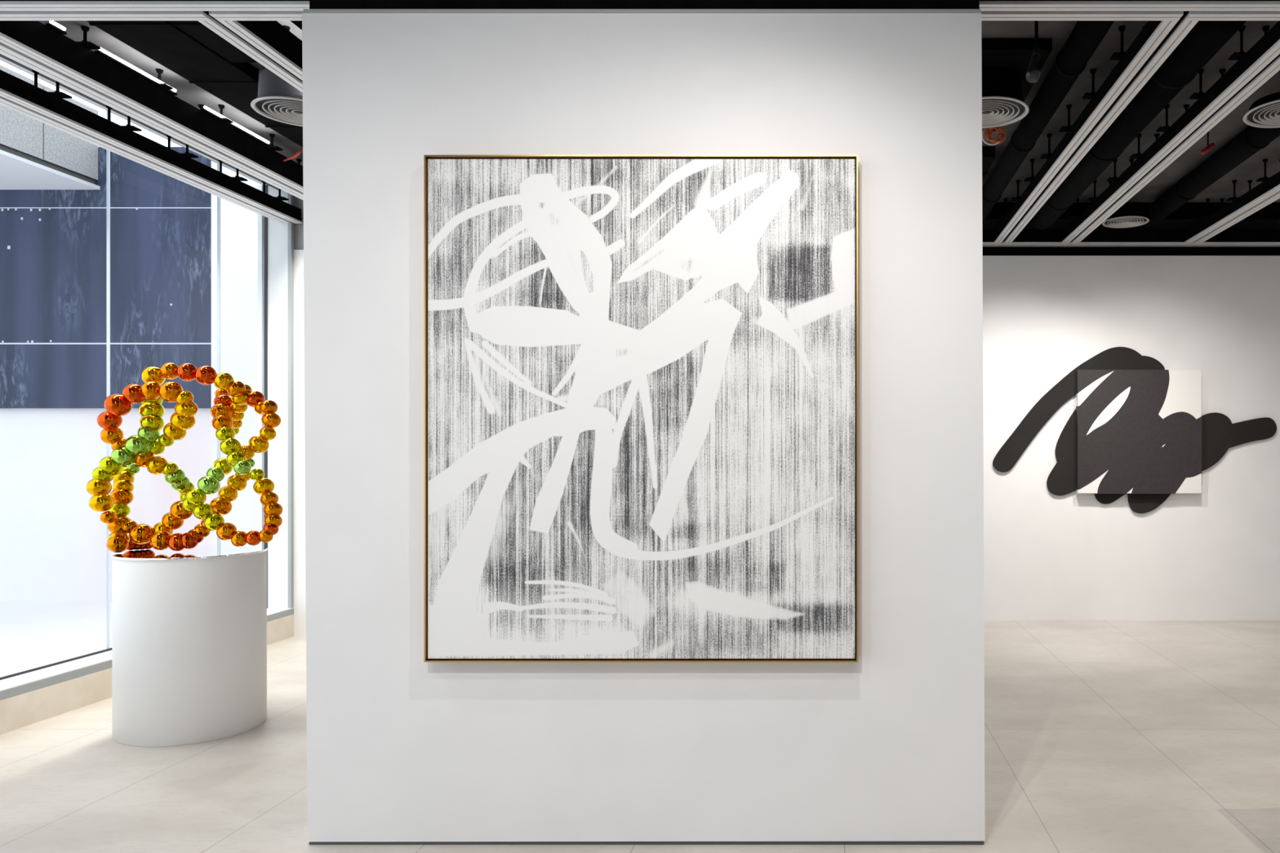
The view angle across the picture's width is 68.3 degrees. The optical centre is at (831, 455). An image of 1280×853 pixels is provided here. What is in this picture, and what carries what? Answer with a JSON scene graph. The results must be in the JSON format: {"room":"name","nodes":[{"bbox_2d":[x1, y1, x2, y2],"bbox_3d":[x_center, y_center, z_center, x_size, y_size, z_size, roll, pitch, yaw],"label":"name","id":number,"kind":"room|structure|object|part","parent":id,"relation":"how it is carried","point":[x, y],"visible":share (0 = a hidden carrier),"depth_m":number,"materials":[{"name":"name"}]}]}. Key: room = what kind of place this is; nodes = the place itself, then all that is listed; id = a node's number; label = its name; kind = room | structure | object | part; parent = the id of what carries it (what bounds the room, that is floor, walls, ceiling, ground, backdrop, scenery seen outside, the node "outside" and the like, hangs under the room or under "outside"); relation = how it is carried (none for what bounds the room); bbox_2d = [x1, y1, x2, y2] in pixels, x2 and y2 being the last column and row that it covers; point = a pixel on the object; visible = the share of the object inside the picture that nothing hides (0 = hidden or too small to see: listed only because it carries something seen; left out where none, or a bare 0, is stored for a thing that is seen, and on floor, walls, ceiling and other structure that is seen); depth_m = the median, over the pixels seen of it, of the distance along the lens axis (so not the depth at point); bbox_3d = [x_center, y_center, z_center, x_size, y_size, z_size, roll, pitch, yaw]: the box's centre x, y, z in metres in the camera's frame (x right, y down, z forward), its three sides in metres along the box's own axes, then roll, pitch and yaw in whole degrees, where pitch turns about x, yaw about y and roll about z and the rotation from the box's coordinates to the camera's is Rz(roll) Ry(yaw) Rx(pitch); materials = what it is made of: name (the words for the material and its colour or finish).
{"room":"museum","nodes":[
{"label":"museum","id":0,"kind":"room"},
{"bbox_2d":[293,249,306,635],"bbox_3d":[-2.745,-0.107,7.695,3.490,3.215,0.150,0,0,0],"label":"wall","id":1,"kind":"structure","parent":0,"point":[300,575],"depth_m":7.62,"materials":[{"name":"white paint"}]},
{"bbox_2d":[293,195,303,249],"bbox_3d":[-2.860,-1.958,7.785,3.720,0.485,0.270,0,0,0],"label":"trim","id":2,"kind":"structure","parent":1,"relation":"attached to","point":[298,202],"depth_m":7.65,"materials":[{"name":"grey paint"}]},
{"bbox_2d":[0,620,1279,852],"bbox_3d":[0.450,1.560,2.500,9.900,0.120,13.000,0,0,0],"label":"floor","id":3,"kind":"structure","parent":0,"point":[1101,736],"depth_m":4.47,"materials":[{"name":"tile"}]},
{"bbox_2d":[111,544,266,746],"bbox_3d":[-3.550,1.014,5.090,0.747,0.972,0.747,0,0,0],"label":"plinth","id":4,"kind":"object","parent":3,"relation":"on","point":[189,626],"visible":0.91,"depth_m":4.78,"materials":[{"name":"white paint"}]},
{"bbox_2d":[85,362,282,552],"bbox_3d":[-3.508,0.009,5.070,0.948,1.037,0.442,0,0,0],"label":"sculpture","id":5,"kind":"object","parent":4,"relation":"on","point":[127,455],"visible":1,"depth_m":4.99,"materials":[{"name":"multicoloured glass"}]},
{"bbox_2d":[111,544,266,560],"bbox_3d":[-3.550,0.534,5.090,0.747,0.012,0.747,0,0,0],"label":"mirror","id":6,"kind":"object","parent":4,"relation":"on","point":[206,552],"depth_m":4.98,"materials":[{"name":"mirror"}]},
{"bbox_2d":[0,20,1279,202],"bbox_3d":[0.410,-2.325,2.500,9.980,0.250,13.000,0,0,0],"label":"ceiling","id":7,"kind":"structure","parent":0,"point":[1252,168],"depth_m":5.77,"materials":[{"name":"black concrete"}]},
{"bbox_2d":[0,20,302,199],"bbox_3d":[-3.890,-2.065,5.851,0.230,0.270,3.577,0,0,0],"label":"rail","id":8,"kind":"object","parent":7,"relation":"attached to","point":[33,44],"visible":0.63,"depth_m":5.10,"materials":[{"name":"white metal"}]},
{"bbox_2d":[44,20,66,34],"bbox_3d":[-3.811,-2.110,4.507,0.028,0.032,0.097,0,0,0],"label":"tube light","id":9,"kind":"object","parent":8,"relation":"attached to","point":[48,24],"visible":0.92,"depth_m":4.50,"materials":[{"name":"white plastic"}]},
{"bbox_3d":[-3.828,-2.150,4.700,0.038,0.100,0.038,0,0,0],"label":"threaded rod","id":10,"kind":"part","parent":8,"relation":"part of","materials":[{"name":"black paint"}]},
{"bbox_2d":[94,48,177,95],"bbox_3d":[-3.811,-2.110,5.040,0.028,0.032,0.568,0,0,0],"label":"tube light","id":11,"kind":"object","parent":8,"relation":"attached to","point":[119,60],"visible":1,"depth_m":4.99,"materials":[{"name":"white plastic"}]},
{"bbox_3d":[-3.828,-2.150,5.220,0.038,0.100,0.038,0,0,0],"label":"threaded rod","id":12,"kind":"part","parent":8,"relation":"part of","materials":[{"name":"black paint"}]},
{"bbox_3d":[-3.952,-2.150,5.750,0.038,0.100,0.038,0,0,0],"label":"threaded rod","id":13,"kind":"part","parent":8,"relation":"part of","materials":[{"name":"black paint"}]},
{"bbox_3d":[-3.828,-2.150,5.750,0.038,0.100,0.038,0,0,0],"label":"threaded rod","id":14,"kind":"part","parent":8,"relation":"part of","materials":[{"name":"black paint"}]},
{"bbox_2d":[200,106,270,146],"bbox_3d":[-3.811,-2.110,5.879,0.028,0.032,0.647,0,0,0],"label":"tube light","id":15,"kind":"object","parent":8,"relation":"attached to","point":[239,128],"visible":1,"depth_m":5.87,"materials":[{"name":"white plastic"}]},
{"bbox_3d":[-3.828,-2.150,6.270,0.038,0.100,0.038,0,0,0],"label":"threaded rod","id":16,"kind":"part","parent":8,"relation":"part of","materials":[{"name":"black paint"}]},
{"bbox_2d":[283,148,302,161],"bbox_3d":[-3.764,-2.125,6.416,0.130,0.151,0.025,0,0,-29],"label":"cable tie","id":17,"kind":"object","parent":8,"relation":"attached to","point":[300,151],"visible":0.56,"depth_m":6.41,"materials":[{"name":"orange plastic"}]},
{"bbox_3d":[-3.952,-2.150,6.800,0.038,0.100,0.038,0,0,0],"label":"threaded rod","id":18,"kind":"part","parent":8,"relation":"part of","materials":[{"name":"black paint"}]},
{"bbox_2d":[86,20,302,146],"bbox_3d":[-3.450,-2.159,5.825,0.392,0.079,3.350,0,0,0],"label":"box","id":19,"kind":"object","parent":7,"relation":"attached to","point":[236,84],"visible":0.27,"depth_m":4.96,"materials":[{"name":"black paint"}]},
{"bbox_2d":[168,20,258,62],"bbox_3d":[-3.050,-2.159,4.550,0.392,0.079,0.800,0,0,0],"label":"box","id":20,"kind":"object","parent":7,"relation":"attached to","point":[194,28],"visible":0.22,"depth_m":4.70,"materials":[{"name":"black paint"}]},
{"bbox_2d":[197,17,302,92],"bbox_3d":[-2.735,-2.065,5.851,0.230,0.270,3.577,0,0,0],"label":"rail","id":21,"kind":"object","parent":7,"relation":"attached to","point":[272,44],"visible":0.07,"depth_m":4.39,"materials":[{"name":"white metal"}]},
{"bbox_3d":[-2.797,-2.147,4.700,0.038,0.105,0.038,0,0,0],"label":"threaded rod","id":22,"kind":"part","parent":21,"relation":"part of","materials":[{"name":"black paint"}]},
{"bbox_2d":[250,63,302,126],"bbox_3d":[-3.030,-2.072,5.220,0.472,0.245,0.472,0,0,0],"label":"ceiling vent","id":23,"kind":"object","parent":7,"relation":"in","point":[277,100],"visible":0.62,"depth_m":5.07,"materials":[{"name":"silver metal"}]},
{"bbox_2d":[290,20,302,30],"bbox_3d":[-2.420,-2.060,5.850,0.191,0.191,3.300,0,0,0],"label":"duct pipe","id":24,"kind":"object","parent":7,"relation":"attached to","point":[298,23],"visible":0.02,"depth_m":4.20,"materials":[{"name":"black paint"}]},
{"bbox_2d":[982,146,995,180],"bbox_3d":[0.890,-2.156,7.200,0.552,0.084,1.400,0,0,0],"label":"box","id":25,"kind":"object","parent":7,"relation":"attached to","point":[988,152],"visible":0.17,"depth_m":6.52,"materials":[{"name":"black paint"}]},
{"bbox_2d":[982,126,1006,145],"bbox_3d":[0.999,-2.055,5.638,0.153,0.290,0.053,0,0,0],"label":"cable coil","id":26,"kind":"object","parent":7,"relation":"hanging from","point":[995,141],"visible":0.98,"depth_m":5.63,"materials":[{"name":"orange"}]},
{"bbox_2d":[981,38,1052,101],"bbox_3d":[0.890,-2.163,5.210,0.552,0.069,0.780,0,0,0],"label":"box","id":27,"kind":"object","parent":7,"relation":"attached to","point":[1010,55],"visible":0.18,"depth_m":4.87,"materials":[{"name":"black paint"}]},
{"bbox_2d":[982,69,1029,128],"bbox_3d":[0.885,-2.034,5.220,0.472,0.168,0.472,0,0,0],"label":"round vent","id":28,"kind":"object","parent":27,"relation":"attached to","point":[1003,104],"visible":0.56,"depth_m":5.08,"materials":[{"name":"silver metal"}]},
{"bbox_2d":[1025,20,1042,83],"bbox_3d":[1.016,-2.034,4.593,0.072,0.333,0.131,0,0,24],"label":"spotlight","id":29,"kind":"object","parent":7,"relation":"attached to","point":[1033,68],"visible":0.98,"depth_m":4.58,"materials":[{"name":"black metal"}]},
{"bbox_3d":[1.035,-2.120,4.630,0.017,0.160,0.017,0,0,0],"label":"stem","id":30,"kind":"part","parent":29,"relation":"part of","materials":[{"name":"black paint"}]},
{"bbox_2d":[982,20,1114,221],"bbox_3d":[1.260,-2.075,6.025,0.161,0.161,3.650,0,0,0],"label":"duct pipe","id":31,"kind":"object","parent":7,"relation":"attached to","point":[1086,36],"visible":0.88,"depth_m":5.23,"materials":[{"name":"black metal"}]},
{"bbox_2d":[994,17,1198,243],"bbox_3d":[1.552,-2.065,6.197,0.230,0.270,4.267,0,0,0],"label":"rail","id":32,"kind":"object","parent":7,"relation":"attached to","point":[1157,40],"visible":1,"depth_m":5.23,"materials":[{"name":"white metal"}]},
{"bbox_3d":[1.490,-2.123,7.840,0.038,0.155,0.038,0,0,0],"label":"threaded rod","id":33,"kind":"part","parent":32,"relation":"part of","materials":[{"name":"black paint"}]},
{"bbox_3d":[1.490,-2.123,7.320,0.038,0.155,0.038,0,0,0],"label":"threaded rod","id":34,"kind":"part","parent":32,"relation":"part of","materials":[{"name":"black paint"}]},
{"bbox_3d":[1.490,-2.123,6.800,0.038,0.155,0.038,0,0,0],"label":"threaded rod","id":35,"kind":"part","parent":32,"relation":"part of","materials":[{"name":"black paint"}]},
{"bbox_3d":[1.490,-2.123,6.270,0.038,0.155,0.038,0,0,0],"label":"threaded rod","id":36,"kind":"part","parent":32,"relation":"part of","materials":[{"name":"black paint"}]},
{"bbox_3d":[1.490,-2.123,5.750,0.038,0.155,0.038,0,0,0],"label":"threaded rod","id":37,"kind":"part","parent":32,"relation":"part of","materials":[{"name":"black paint"}]},
{"bbox_3d":[1.490,-2.123,5.220,0.038,0.155,0.038,0,0,0],"label":"threaded rod","id":38,"kind":"part","parent":32,"relation":"part of","materials":[{"name":"black paint"}]},
{"bbox_3d":[1.490,-2.123,4.700,0.038,0.155,0.038,0,0,0],"label":"threaded rod","id":39,"kind":"part","parent":32,"relation":"part of","materials":[{"name":"black paint"}]},
{"bbox_2d":[982,202,1279,229],"bbox_3d":[2.860,-2.123,8.100,4.480,0.155,0.360,0,0,0],"label":"ceiling beam","id":40,"kind":"structure","parent":7,"relation":"attached to","point":[1186,216],"depth_m":7.95,"materials":[{"name":"black paint"}]},
{"bbox_2d":[1102,208,1149,227],"bbox_3d":[2.470,-1.995,7.700,0.380,0.070,0.380,0,0,0],"label":"round vent","id":41,"kind":"object","parent":40,"relation":"attached to","point":[1129,218],"visible":0.98,"depth_m":7.62,"materials":[{"name":"silver metal"}]},
{"bbox_2d":[1029,20,1246,229],"bbox_3d":[1.800,-2.065,6.025,0.260,0.260,3.650,0,0,0],"label":"duct pipe","id":42,"kind":"object","parent":7,"relation":"attached to","point":[1206,38],"visible":0.57,"depth_m":5.16,"materials":[{"name":"black metal"}]},
{"bbox_2d":[1061,20,1279,243],"bbox_3d":[2.165,-2.065,6.197,0.230,0.270,4.267,0,0,0],"label":"rail","id":43,"kind":"object","parent":7,"relation":"hanging from","point":[1255,67],"visible":0.94,"depth_m":5.49,"materials":[{"name":"white metal"}]},
{"bbox_3d":[2.103,-2.123,7.840,0.038,0.155,0.038,0,0,0],"label":"threaded rod","id":44,"kind":"part","parent":43,"relation":"part of","materials":[{"name":"black paint"}]},
{"bbox_3d":[2.103,-2.123,7.320,0.038,0.155,0.038,0,0,0],"label":"threaded rod","id":45,"kind":"part","parent":43,"relation":"part of","materials":[{"name":"black paint"}]},
{"bbox_3d":[2.103,-2.123,6.800,0.038,0.155,0.038,0,0,0],"label":"threaded rod","id":46,"kind":"part","parent":43,"relation":"part of","materials":[{"name":"black paint"}]},
{"bbox_3d":[2.227,-2.123,6.800,0.038,0.155,0.038,0,0,0],"label":"threaded rod","id":47,"kind":"part","parent":43,"relation":"part of","materials":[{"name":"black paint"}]},
{"bbox_3d":[2.103,-2.123,6.270,0.038,0.155,0.038,0,0,0],"label":"threaded rod","id":48,"kind":"part","parent":43,"relation":"part of","materials":[{"name":"black paint"}]},
{"bbox_3d":[2.227,-2.123,6.270,0.038,0.155,0.038,0,0,0],"label":"threaded rod","id":49,"kind":"part","parent":43,"relation":"part of","materials":[{"name":"black paint"}]},
{"bbox_3d":[2.103,-2.123,5.750,0.038,0.155,0.038,0,0,0],"label":"threaded rod","id":50,"kind":"part","parent":43,"relation":"part of","materials":[{"name":"black paint"}]},
{"bbox_3d":[2.227,-2.123,5.750,0.038,0.155,0.038,0,0,0],"label":"threaded rod","id":51,"kind":"part","parent":43,"relation":"part of","materials":[{"name":"black paint"}]},
{"bbox_3d":[2.103,-2.123,5.220,0.038,0.155,0.038,0,0,0],"label":"threaded rod","id":52,"kind":"part","parent":43,"relation":"part of","materials":[{"name":"black paint"}]},
{"bbox_3d":[2.227,-2.123,5.220,0.038,0.155,0.038,0,0,0],"label":"threaded rod","id":53,"kind":"part","parent":43,"relation":"part of","materials":[{"name":"black paint"}]},
{"bbox_3d":[2.103,-2.123,4.700,0.038,0.155,0.038,0,0,0],"label":"threaded rod","id":54,"kind":"part","parent":43,"relation":"part of","materials":[{"name":"black paint"}]},
{"bbox_3d":[2.227,-2.123,4.700,0.038,0.155,0.038,0,0,0],"label":"threaded rod","id":55,"kind":"part","parent":43,"relation":"part of","materials":[{"name":"black paint"}]},
{"bbox_2d":[1200,131,1214,155],"bbox_3d":[2.469,-2.084,6.015,0.133,0.233,0.032,0,0,-37],"label":"pipe fitting","id":56,"kind":"object","parent":7,"relation":"hanging from","point":[1209,147],"visible":0.87,"depth_m":6.01,"materials":[{"name":"red paint"}]},
{"bbox_2d":[1148,124,1279,220],"bbox_3d":[2.800,-2.105,6.025,0.181,0.181,3.650,0,0,0],"label":"duct pipe","id":57,"kind":"object","parent":7,"relation":"attached to","point":[1251,140],"visible":0.85,"depth_m":6.58,"materials":[{"name":"black metal"}]},
{"bbox_2d":[1242,91,1279,128],"bbox_3d":[2.600,-1.982,5.220,0.472,0.065,0.472,0,0,0],"label":"round vent","id":58,"kind":"object","parent":57,"relation":"attached to","point":[1264,112],"visible":1,"depth_m":5.28,"materials":[{"name":"silver metal"}]},
{"bbox_2d":[1183,158,1279,243],"bbox_3d":[3.280,-2.065,6.197,0.230,0.270,4.267,0,0,0],"label":"rail","id":59,"kind":"object","parent":7,"relation":"attached to","point":[1267,192],"visible":1,"depth_m":7.32,"materials":[{"name":"white metal"}]},
{"bbox_2d":[982,231,1279,246],"bbox_3d":[2.750,-1.990,8.395,4.900,0.120,0.130,0,0,0],"label":"rail","id":60,"kind":"object","parent":59,"relation":"attached to","point":[1024,238],"visible":0.44,"depth_m":8.34,"materials":[{"name":"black metal"}]},
{"bbox_3d":[3.218,-2.123,7.840,0.038,0.155,0.038,0,0,0],"label":"threaded rod","id":61,"kind":"part","parent":59,"relation":"part of","materials":[{"name":"black paint"}]},
{"bbox_3d":[3.342,-2.123,7.840,0.038,0.155,0.038,0,0,0],"label":"threaded rod","id":62,"kind":"part","parent":59,"relation":"part of","materials":[{"name":"black paint"}]},
{"bbox_3d":[3.218,-2.123,7.320,0.038,0.155,0.038,0,0,0],"label":"threaded rod","id":63,"kind":"part","parent":59,"relation":"part of","materials":[{"name":"black paint"}]},
{"bbox_3d":[3.342,-2.123,7.320,0.038,0.155,0.038,0,0,0],"label":"threaded rod","id":64,"kind":"part","parent":59,"relation":"part of","materials":[{"name":"black paint"}]},
{"bbox_3d":[3.218,-2.123,6.800,0.038,0.155,0.038,0,0,0],"label":"threaded rod","id":65,"kind":"part","parent":59,"relation":"part of","materials":[{"name":"black paint"}]},
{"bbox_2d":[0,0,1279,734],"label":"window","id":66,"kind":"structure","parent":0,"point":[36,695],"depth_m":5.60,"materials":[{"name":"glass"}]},
{"bbox_3d":[-4.532,-2.125,5.220,0.038,0.150,0.038,0,0,0],"label":"threaded rod","id":67,"kind":"part","parent":66,"relation":"part of","materials":[{"name":"black paint"}]},
{"bbox_3d":[-4.408,-2.125,5.220,0.038,0.150,0.038,0,0,0],"label":"threaded rod","id":68,"kind":"part","parent":66,"relation":"part of","materials":[{"name":"black paint"}]},
{"bbox_3d":[-4.532,-2.125,5.750,0.038,0.150,0.038,0,0,0],"label":"threaded rod","id":69,"kind":"part","parent":66,"relation":"part of","materials":[{"name":"black paint"}]},
{"bbox_3d":[-4.408,-2.125,5.750,0.038,0.150,0.038,0,0,0],"label":"threaded rod","id":70,"kind":"part","parent":66,"relation":"part of","materials":[{"name":"black paint"}]},
{"bbox_3d":[-4.641,-2.270,1.810,0.122,0.060,11.620,0,0,0],"label":"head frame","id":71,"kind":"part","parent":66,"relation":"part of","materials":[{"name":"grey metal"}]},
{"bbox_3d":[-4.470,-2.065,5.837,0.230,0.270,3.547,0,0,0],"label":"ceiling rail","id":72,"kind":"part","parent":66,"relation":"part of","materials":[{"name":"grey metal"}]},
{"bbox_3d":[-4.532,-2.125,6.270,0.038,0.150,0.038,0,0,0],"label":"threaded rod","id":73,"kind":"part","parent":66,"relation":"part of","materials":[{"name":"black paint"}]},
{"bbox_3d":[-4.408,-2.125,6.270,0.038,0.150,0.038,0,0,0],"label":"threaded rod","id":74,"kind":"part","parent":66,"relation":"part of","materials":[{"name":"black paint"}]},
{"bbox_3d":[-4.712,-0.489,7.048,0.016,3.502,0.012,0,0,0],"label":"joint post","id":75,"kind":"part","parent":66,"relation":"part of","materials":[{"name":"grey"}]},
{"bbox_3d":[-4.532,-2.125,6.800,0.038,0.150,0.038,0,0,0],"label":"threaded rod","id":76,"kind":"part","parent":66,"relation":"part of","materials":[{"name":"black paint"}]},
{"bbox_3d":[-4.408,-2.125,6.800,0.038,0.150,0.038,0,0,0],"label":"threaded rod","id":77,"kind":"part","parent":66,"relation":"part of","materials":[{"name":"black paint"}]},
{"bbox_3d":[-4.532,-2.125,7.320,0.038,0.150,0.038,0,0,0],"label":"threaded rod","id":78,"kind":"part","parent":66,"relation":"part of","materials":[{"name":"black paint"}]},
{"bbox_3d":[-4.408,-2.125,7.320,0.038,0.150,0.038,0,0,0],"label":"threaded rod","id":79,"kind":"part","parent":66,"relation":"part of","materials":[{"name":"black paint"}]},
{"bbox_3d":[-0.500,-2.011,3.990,8.200,0.162,0.147,0,0,0],"label":"cross rail","id":80,"kind":"part","parent":66,"relation":"part of","materials":[{"name":"grey metal"}]},
{"bbox_2d":[302,13,985,841],"bbox_3d":[-0.724,-0.112,3.690,2.631,3.198,0.320,0,0,0],"label":"wall","id":81,"kind":"structure","parent":0,"point":[887,745],"depth_m":3.53,"materials":[{"name":"white paint"}]},
{"bbox_2d":[423,155,857,662],"bbox_3d":[-0.719,-0.178,3.491,1.636,1.914,0.073,0,0,0],"label":"framed painting","id":82,"kind":"object","parent":81,"relation":"attached to","point":[641,371],"visible":1,"depth_m":3.46,"materials":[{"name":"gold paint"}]},
{"bbox_2d":[303,8,981,13],"bbox_3d":[-0.728,-1.712,3.677,2.606,0.014,0.306,0,0,0],"label":"trim","id":83,"kind":"structure","parent":81,"relation":"on","point":[305,11],"depth_m":3.52,"materials":[{"name":"grey paint"}]},
{"bbox_2d":[309,0,979,8],"bbox_3d":[-0.722,-1.955,3.683,2.585,0.491,0.294,0,0,0],"label":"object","id":84,"kind":"structure","parent":81,"relation":"attached to","point":[313,4],"depth_m":3.54,"materials":[{"name":"black paint"}]},
{"bbox_2d":[309,841,983,844],"bbox_3d":[-0.713,1.493,3.687,2.602,0.014,0.306,0,0,0],"label":"baseboard","id":85,"kind":"structure","parent":81,"relation":"attached to","point":[310,842],"depth_m":3.53,"materials":[{"name":"grey"}]},
{"bbox_2d":[982,255,1279,620],"bbox_3d":[2.200,-0.163,8.420,6.400,3.327,0.120,0,0,0],"label":"wall","id":86,"kind":"structure","parent":0,"point":[1214,553],"depth_m":8.36,"materials":[{"name":"white paint"}]},
{"bbox_2d":[982,229,1279,255],"bbox_3d":[2.200,-1.900,8.635,6.400,0.600,0.250,0,0,0],"label":"ceiling beam","id":87,"kind":"structure","parent":86,"relation":"attached to","point":[987,251],"depth_m":8.51,"materials":[{"name":"black paint"}]},
{"bbox_2d":[992,346,1276,513],"bbox_3d":[2.758,-0.234,8.312,2.579,1.517,0.093,0,0,0],"label":"artwork","id":88,"kind":"object","parent":86,"relation":"attached to","point":[1137,428],"visible":1,"depth_m":8.27,"materials":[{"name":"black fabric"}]},
{"bbox_3d":[2.781,-0.217,8.299,1.114,1.114,0.062,0,0,0],"label":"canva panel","id":89,"kind":"part","parent":88,"relation":"part of","materials":[{"name":"white"}]},
{"label":"outside","id":90,"kind":"structure","parent":0,"visible":0},
{"bbox_2d":[0,601,111,677],"bbox_3d":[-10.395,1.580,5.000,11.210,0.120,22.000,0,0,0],"label":"ground","id":91,"kind":"structure","parent":90,"point":[33,634],"depth_m":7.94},
{"bbox_2d":[0,408,211,601],"bbox_3d":[-9.450,0.498,9.740,9.100,2.045,0.320,0,0,0],"label":"wall","id":92,"kind":"structure","parent":91,"relation":"on","point":[53,548],"depth_m":9.58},
{"bbox_2d":[211,160,262,545],"bbox_3d":[-5.607,-1.990,9.650,1.513,7.020,0.500,0,0,0],"label":"wall pier","id":93,"kind":"structure","parent":91,"relation":"on","point":[238,224],"depth_m":9.40,"materials":[{"name":"white paint"}]},
{"bbox_2d":[0,146,211,408],"bbox_3d":[-9.932,-1.850,9.542,7.137,2.708,0.096,0,0,0],"label":"wall","id":94,"kind":"structure","parent":93,"relation":"attached to","point":[53,242],"depth_m":9.50,"materials":[{"name":"blue stone"}]},
{"bbox_2d":[0,64,100,189],"bbox_3d":[-10.089,-3.167,7.667,5.020,0.816,3.659,0,0,0],"label":"canopy","id":95,"kind":"object","parent":94,"relation":"attached to","point":[35,154],"visible":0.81,"depth_m":8.96,"materials":[{"name":"grey stone"}]},
{"bbox_3d":[-7.649,-3.217,8.333,0.100,0.716,0.992,0,0,0],"label":"granite panel","id":96,"kind":"part","parent":95,"relation":"part of","materials":[{"name":"grey stone"}]},
{"bbox_3d":[-7.649,-3.217,9.171,0.100,0.716,0.651,0,0,0],"label":"granite panel","id":97,"kind":"part","parent":95,"relation":"part of","materials":[{"name":"grey stone"}]},
{"bbox_3d":[-9.932,-2.891,9.545,7.137,0.626,0.090,0,0,0],"label":"cladding panel","id":98,"kind":"part","parent":94,"relation":"part of","materials":[{"name":"metal"}]},
{"bbox_3d":[-9.932,-1.870,9.545,7.137,1.393,0.090,0,0,0],"label":"cladding panel","id":99,"kind":"part","parent":94,"relation":"part of","materials":[{"name":"blue stone"}]},
{"bbox_3d":[-9.932,-0.827,9.545,7.137,0.660,0.090,0,0,0],"label":"cladding panel","id":100,"kind":"part","parent":94,"relation":"part of","materials":[{"name":"blue stone"}]}
]}

